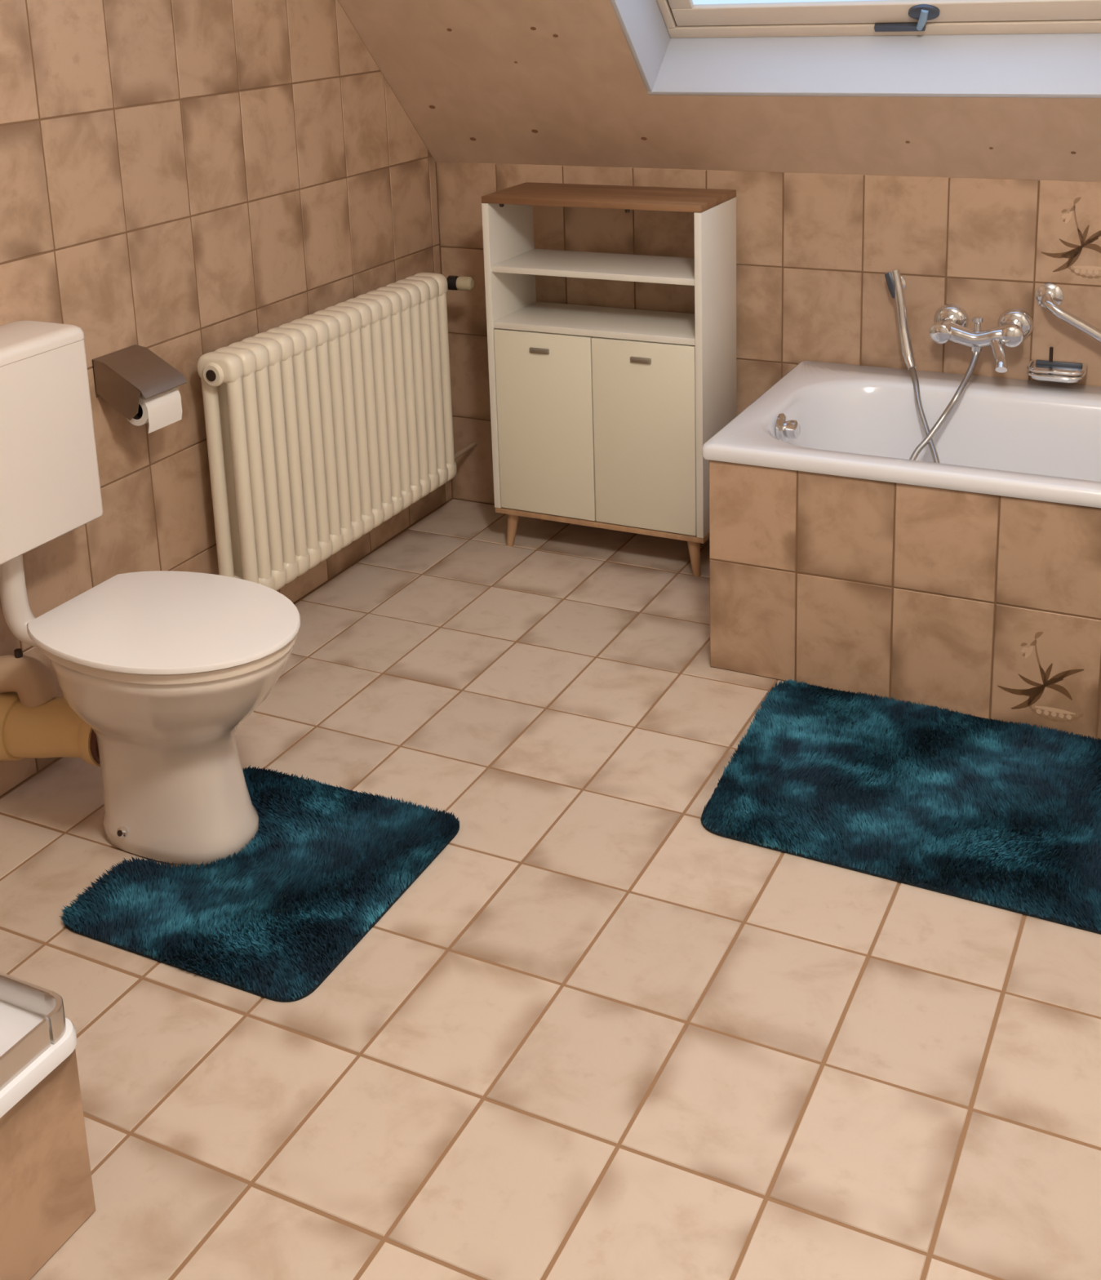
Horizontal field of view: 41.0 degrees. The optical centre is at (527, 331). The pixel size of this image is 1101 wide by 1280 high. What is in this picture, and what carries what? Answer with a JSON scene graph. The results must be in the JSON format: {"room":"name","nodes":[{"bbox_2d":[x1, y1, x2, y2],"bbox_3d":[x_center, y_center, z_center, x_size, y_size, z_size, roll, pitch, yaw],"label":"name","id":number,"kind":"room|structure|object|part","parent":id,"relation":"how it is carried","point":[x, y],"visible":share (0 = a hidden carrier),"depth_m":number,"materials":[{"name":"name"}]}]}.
{"room":"bathroom","nodes":[
{"label":"bathroom","id":0,"kind":"room"},
{"bbox_2d":[0,0,452,797],"bbox_3d":[-1.272,-0.127,2.183,0.101,2.470,4.500,5,16,26],"label":"wall","id":1,"kind":"structure","parent":0,"point":[182,181],"depth_m":3.14,"materials":[{"name":"tile"}]},
{"bbox_2d":[0,648,100,767],"bbox_3d":[-0.870,0.701,2.716,0.276,0.212,0.130,2,14,17],"label":"pipe","id":2,"kind":"object","parent":1,"relation":"attached to","point":[35,723],"visible":0.73,"depth_m":2.70,"materials":[{"name":"yellow plastic"}]},
{"bbox_2d":[0,691,24,760],"bbox_3d":[-0.971,0.737,2.756,0.064,0.129,0.128,2,15,17],"label":"pipe fitting","id":3,"kind":"object","parent":2,"relation":"attached to","point":[11,703],"depth_m":2.71,"materials":[{"name":"yellow plastic"}]},
{"bbox_2d":[0,320,102,564],"bbox_3d":[-0.955,0.206,2.597,0.146,0.373,0.402,5,16,26],"label":"toilet cistern","id":4,"kind":"object","parent":1,"relation":"attached to","point":[50,485],"visible":1,"depth_m":2.63,"materials":[{"name":"plastic"}]},
{"bbox_2d":[0,555,38,648],"bbox_3d":[-0.887,0.482,2.688,0.168,0.223,0.066,5,16,26],"label":"pipe","id":5,"kind":"object","parent":4,"relation":"attached to","point":[17,613],"visible":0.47,"depth_m":2.69,"materials":[{"name":"plastic"}]},
{"bbox_3d":[-0.961,0.039,2.556,0.146,0.028,0.402,5,16,26],"label":"lid","id":6,"kind":"part","parent":4,"relation":"part of","materials":[{"name":"ceramic"}]},
{"bbox_2d":[92,344,186,420],"bbox_3d":[-0.775,0.102,2.962,0.128,0.118,0.130,5,16,26],"label":"toilet paper holder","id":7,"kind":"object","parent":1,"relation":"attached to","point":[120,376],"visible":0.86,"depth_m":2.92,"materials":[{"name":"metal"}]},
{"bbox_3d":[-0.832,0.078,2.982,0.002,0.078,0.126,5,16,26],"label":"plate","id":8,"kind":"part","parent":7,"relation":"part of","materials":[{"name":"metal"}]},
{"bbox_2d":[127,387,182,433],"bbox_3d":[-0.754,0.150,2.965,0.064,0.077,0.100,5,16,26],"label":"toilet paper roll","id":9,"kind":"object","parent":7,"relation":"on","point":[164,409],"visible":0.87,"depth_m":2.94,"materials":[{"name":"white paper"}]},
{"bbox_2d":[197,272,476,591],"bbox_3d":[-0.401,0.200,3.648,0.198,0.567,1.140,5,16,26],"label":"radiator","id":10,"kind":"object","parent":1,"relation":"attached to","point":[322,427],"visible":0.97,"depth_m":3.43,"materials":[{"name":"metal"}]},
{"bbox_2d":[0,498,1100,1279],"bbox_3d":[0.129,1.141,1.787,3.150,0.101,4.500,5,16,26],"label":"floor","id":11,"kind":"structure","parent":0,"point":[605,1033],"depth_m":2.16,"materials":[{"name":"tile"}]},
{"bbox_2d":[0,972,95,1279],"bbox_3d":[-1.116,1.018,1.617,0.861,0.308,0.899,5,16,26],"label":"shower base","id":12,"kind":"object","parent":11,"relation":"on","point":[46,1193],"visible":1,"depth_m":1.75,"materials":[{"name":"tile"}]},
{"bbox_3d":[-0.758,0.926,1.382,0.006,0.036,0.839,5,16,26],"label":"rail","id":13,"kind":"part","parent":12,"relation":"part of","materials":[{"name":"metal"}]},
{"bbox_3d":[-0.929,0.787,1.964,0.791,0.038,0.006,5,16,26],"label":"rail","id":14,"kind":"part","parent":12,"relation":"part of","materials":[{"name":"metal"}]},
{"bbox_2d":[0,1000,76,1118],"bbox_3d":[-1.119,0.940,1.597,0.860,0.070,0.899,5,16,26],"label":"shower tray","id":15,"kind":"object","parent":12,"relation":"on","point":[46,1077],"depth_m":1.75,"materials":[{"name":"ceramic"}]},
{"bbox_2d":[26,570,300,865],"bbox_3d":[-0.612,0.698,2.604,0.481,0.420,0.372,5,16,26],"label":"toilet","id":16,"kind":"object","parent":11,"relation":"on","point":[164,668],"visible":1,"depth_m":2.53,"materials":[{"name":"ceramic"}]},
{"bbox_3d":[-0.611,0.501,2.551,0.463,0.012,0.372,5,16,26],"label":"lid","id":17,"kind":"part","parent":16,"relation":"part of","materials":[{"name":"plastic"}]},
{"bbox_3d":[-0.610,0.519,2.556,0.446,0.019,0.356,5,16,26],"label":"seat","id":18,"kind":"part","parent":16,"relation":"part of","materials":[{"name":"plastic"}]},
{"bbox_3d":[-0.609,0.716,2.607,0.444,0.385,0.352,5,16,26],"label":"bowl","id":19,"kind":"part","parent":16,"relation":"part of","materials":[{"name":"ceramic"}]},
{"bbox_2d":[58,764,459,1002],"bbox_3d":[-0.445,0.918,2.528,0.504,0.018,0.554,5,16,26],"label":"mat","id":20,"kind":"object","parent":11,"relation":"on","point":[273,919],"visible":0.97,"depth_m":2.46,"materials":[{"name":"teal fabric"}]},
{"bbox_2d":[481,182,736,576],"bbox_3d":[0.216,0.111,3.777,0.584,0.940,0.258,5,16,26],"label":"base cabinet","id":21,"kind":"object","parent":11,"relation":"on","point":[602,417],"visible":0.91,"depth_m":3.69,"materials":[{"name":"white wood"}]},
{"bbox_3d":[-0.037,0.042,3.895,0.018,0.810,0.250,5,16,26],"label":"panel","id":22,"kind":"part","parent":21,"relation":"part of","materials":[{"name":"white wood"}]},
{"bbox_3d":[-0.035,0.520,3.917,0.038,0.098,0.034,5,16,26],"label":"leg","id":23,"kind":"part","parent":21,"relation":"part of","materials":[{"name":"brown wood"}]},
{"bbox_3d":[0.030,0.048,3.713,0.054,0.014,0.007,5,16,26],"label":"handle","id":24,"kind":"part","parent":21,"relation":"part of","materials":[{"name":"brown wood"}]},
{"bbox_3d":[0.047,0.237,3.767,0.270,0.482,0.016,5,16,26],"label":"door","id":25,"kind":"part","parent":21,"relation":"part of","materials":[{"name":"beige paint"}]},
{"bbox_2d":[491,248,694,285],"bbox_3d":[0.208,-0.166,3.714,0.548,0.016,0.242,5,16,26],"label":"shelf","id":26,"kind":"object","parent":21,"relation":"attached to","point":[568,264],"depth_m":3.69,"materials":[{"name":"white wood"}]},
{"bbox_2d":[493,302,695,345],"bbox_3d":[0.213,-0.025,3.748,0.548,0.017,0.244,5,16,26],"label":"shelf","id":27,"kind":"object","parent":21,"relation":"attached to","point":[673,328],"depth_m":3.71,"materials":[{"name":"white wood"}]},
{"bbox_3d":[0.231,0.465,3.869,0.584,0.014,0.248,5,16,26],"label":"board","id":28,"kind":"part","parent":21,"relation":"part of","materials":[{"name":"brown wood"}]},
{"bbox_3d":[0.276,0.069,3.591,0.054,0.014,0.007,5,16,26],"label":"handle","id":29,"kind":"part","parent":21,"relation":"part of","materials":[{"name":"grey metal"}]},
{"bbox_3d":[0.290,0.258,3.646,0.270,0.482,0.016,5,16,26],"label":"door","id":30,"kind":"part","parent":21,"relation":"part of","materials":[{"name":"beige paint"}]},
{"bbox_3d":[0.418,0.559,3.690,0.038,0.098,0.034,5,16,26],"label":"leg","id":31,"kind":"part","parent":21,"relation":"part of","materials":[{"name":"brown wood"}]},
{"bbox_3d":[0.468,0.086,3.643,0.018,0.810,0.250,5,16,26],"label":"panel","id":32,"kind":"part","parent":21,"relation":"part of","materials":[{"name":"white wood"}]},
{"bbox_2d":[700,679,1100,934],"bbox_3d":[0.812,0.840,2.660,0.950,0.018,0.630,5,16,26],"label":"bath mat","id":33,"kind":"object","parent":11,"relation":"on","point":[998,814],"visible":1,"depth_m":2.66,"materials":[{"name":"teal fabric"}]},
{"bbox_2d":[709,459,1100,739],"bbox_3d":[1.297,0.483,3.080,1.682,0.476,0.709,5,16,26],"label":"apron","id":34,"kind":"object","parent":11,"relation":"on","point":[986,606],"visible":0.98,"depth_m":2.96,"materials":[{"name":"tile"}]},
{"bbox_2d":[702,360,1100,507],"bbox_3d":[1.289,0.401,3.056,1.700,0.377,0.719,5,16,26],"label":"bathtub","id":35,"kind":"object","parent":34,"relation":"on","point":[1035,440],"visible":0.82,"depth_m":3.35,"materials":[{"name":"ceramic"}]},
{"bbox_3d":[0.571,0.217,3.276,0.021,0.072,0.072,5,16,26],"label":"overflow plate","id":36,"kind":"part","parent":35,"relation":"part of","materials":[{"name":"silver metal"}]},
{"bbox_3d":[0.588,0.216,3.267,0.032,0.042,0.042,5,16,26],"label":"overflow knob","id":37,"kind":"part","parent":35,"relation":"part of","materials":[{"name":"silver metal"}]},
{"bbox_2d":[997,663,1084,709],"bbox_3d":[1.002,0.696,2.880,0.159,0.113,0.001,5,16,27],"label":"print","id":38,"kind":"object","parent":34,"relation":"attached to","point":[1035,693],"depth_m":2.88},
{"bbox_2d":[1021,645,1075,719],"bbox_3d":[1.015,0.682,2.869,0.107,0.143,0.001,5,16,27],"label":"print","id":39,"kind":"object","parent":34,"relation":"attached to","point":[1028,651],"depth_m":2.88},
{"bbox_2d":[1020,631,1083,722],"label":"print","id":40,"kind":"object","parent":34,"relation":"attached to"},
{"bbox_2d":[337,0,1100,182],"bbox_3d":[0.746,-0.885,2.667,3.050,1.404,1.331,5,16,26],"label":"ceiling","id":41,"kind":"structure","parent":0,"point":[553,82],"depth_m":3.52,"materials":[{"name":"paint"}]},
{"bbox_2d":[610,0,1100,97],"bbox_3d":[0.660,-0.936,2.817,1.229,1.028,0.987,5,16,26],"label":"window","id":42,"kind":"structure","parent":41,"relation":"attached to","point":[886,48],"depth_m":3.32,"materials":[{"name":"plastic"}]},
{"bbox_3d":[0.685,-1.006,2.856,1.205,0.890,0.844,5,16,26],"label":"frame","id":43,"kind":"part","parent":42,"relation":"part of","materials":[{"name":"beige wood"}]},
{"bbox_3d":[0.685,-1.006,2.856,1.151,0.831,0.787,5,16,26],"label":"sash","id":44,"kind":"part","parent":42,"relation":"part of","materials":[{"name":"beige wood"}]},
{"bbox_3d":[0.873,-0.689,3.251,0.017,0.049,0.047,-2,14,2],"label":"latch lever","id":45,"kind":"part","parent":42,"relation":"part of","materials":[{"name":"silver metal"}]},
{"bbox_3d":[0.876,-0.706,3.250,0.068,0.037,0.036,5,16,26],"label":"latch plate","id":46,"kind":"part","parent":42,"relation":"part of","materials":[{"name":"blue metal"}]},
{"bbox_2d":[435,161,1100,505],"bbox_3d":[1.104,0.160,3.567,3.150,1.082,0.101,5,16,26],"label":"wall","id":47,"kind":"structure","parent":0,"point":[815,251],"depth_m":3.62,"materials":[{"name":"tile"}]},
{"bbox_2d":[884,269,979,462],"bbox_3d":[0.895,0.199,3.397,0.234,0.632,0.401,5,16,26],"label":"shower","id":48,"kind":"object","parent":47,"relation":"attached to","point":[896,283],"visible":0.71,"depth_m":3.46,"materials":[{"name":"silver metal"}]},
{"bbox_2d":[929,303,1033,373],"bbox_3d":[1.038,0.015,3.405,0.227,0.116,0.174,5,16,26],"label":"mixer tap","id":49,"kind":"object","parent":47,"relation":"attached to","point":[1015,325],"visible":1,"depth_m":3.42,"materials":[{"name":"silver metal"}]},
{"bbox_3d":[0.971,0.001,3.445,0.052,0.052,0.046,5,16,26],"label":"tap handle","id":50,"kind":"part","parent":49,"relation":"part of","materials":[{"name":"silver metal"}]},
{"bbox_2d":[970,346,982,355],"bbox_3d":[1.044,0.042,3.424,0.027,0.024,0.028,5,16,26],"label":"outlet","id":51,"kind":"object","parent":49,"relation":"attached to","point":[974,349],"depth_m":3.41,"materials":[{"name":"silver metal"}]},
{"bbox_3d":[1.043,-0.018,3.410,0.023,0.036,0.024,5,16,26],"label":"diverter knob","id":52,"kind":"part","parent":49,"relation":"part of","materials":[{"name":"silver metal"}]},
{"bbox_3d":[1.074,0.050,3.355,0.028,0.068,0.110,0,14,7],"label":"spout","id":53,"kind":"part","parent":49,"relation":"part of","materials":[{"name":"silver metal"}]},
{"bbox_3d":[1.111,0.008,3.373,0.052,0.052,0.042,3,15,19],"label":"tap handle","id":54,"kind":"part","parent":49,"relation":"part of","materials":[{"name":"silver metal"}]},
{"bbox_2d":[1026,346,1088,383],"bbox_3d":[1.213,0.076,3.375,0.126,0.066,0.096,5,16,26],"label":"soap dish","id":55,"kind":"object","parent":47,"relation":"attached to","point":[1051,371],"visible":1,"depth_m":3.37,"materials":[{"name":"silver metal"}]},
{"bbox_2d":[1030,364,1082,383],"bbox_3d":[1.214,0.098,3.380,0.110,0.021,0.076,5,16,26],"label":"tray","id":56,"kind":"object","parent":55,"relation":"on","point":[1067,374],"depth_m":3.35,"materials":[{"name":"silver metal"}]},
{"bbox_2d":[1035,283,1100,342],"bbox_3d":[1.366,0.017,3.289,0.458,0.216,0.078,5,16,26],"label":"grab bar","id":57,"kind":"object","parent":47,"relation":"attached to","point":[1049,296],"visible":1,"depth_m":3.33,"materials":[{"name":"silver metal"}]},
{"bbox_2d":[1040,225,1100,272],"bbox_3d":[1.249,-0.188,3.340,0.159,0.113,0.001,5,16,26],"label":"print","id":58,"kind":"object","parent":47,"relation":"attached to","point":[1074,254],"depth_m":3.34},
{"bbox_2d":[1062,197,1100,279],"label":"print","id":59,"kind":"object","parent":47,"relation":"attached to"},
{"bbox_2d":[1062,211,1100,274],"bbox_3d":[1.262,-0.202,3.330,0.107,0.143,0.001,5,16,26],"label":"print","id":60,"kind":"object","parent":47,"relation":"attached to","point":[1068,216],"depth_m":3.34}
]}

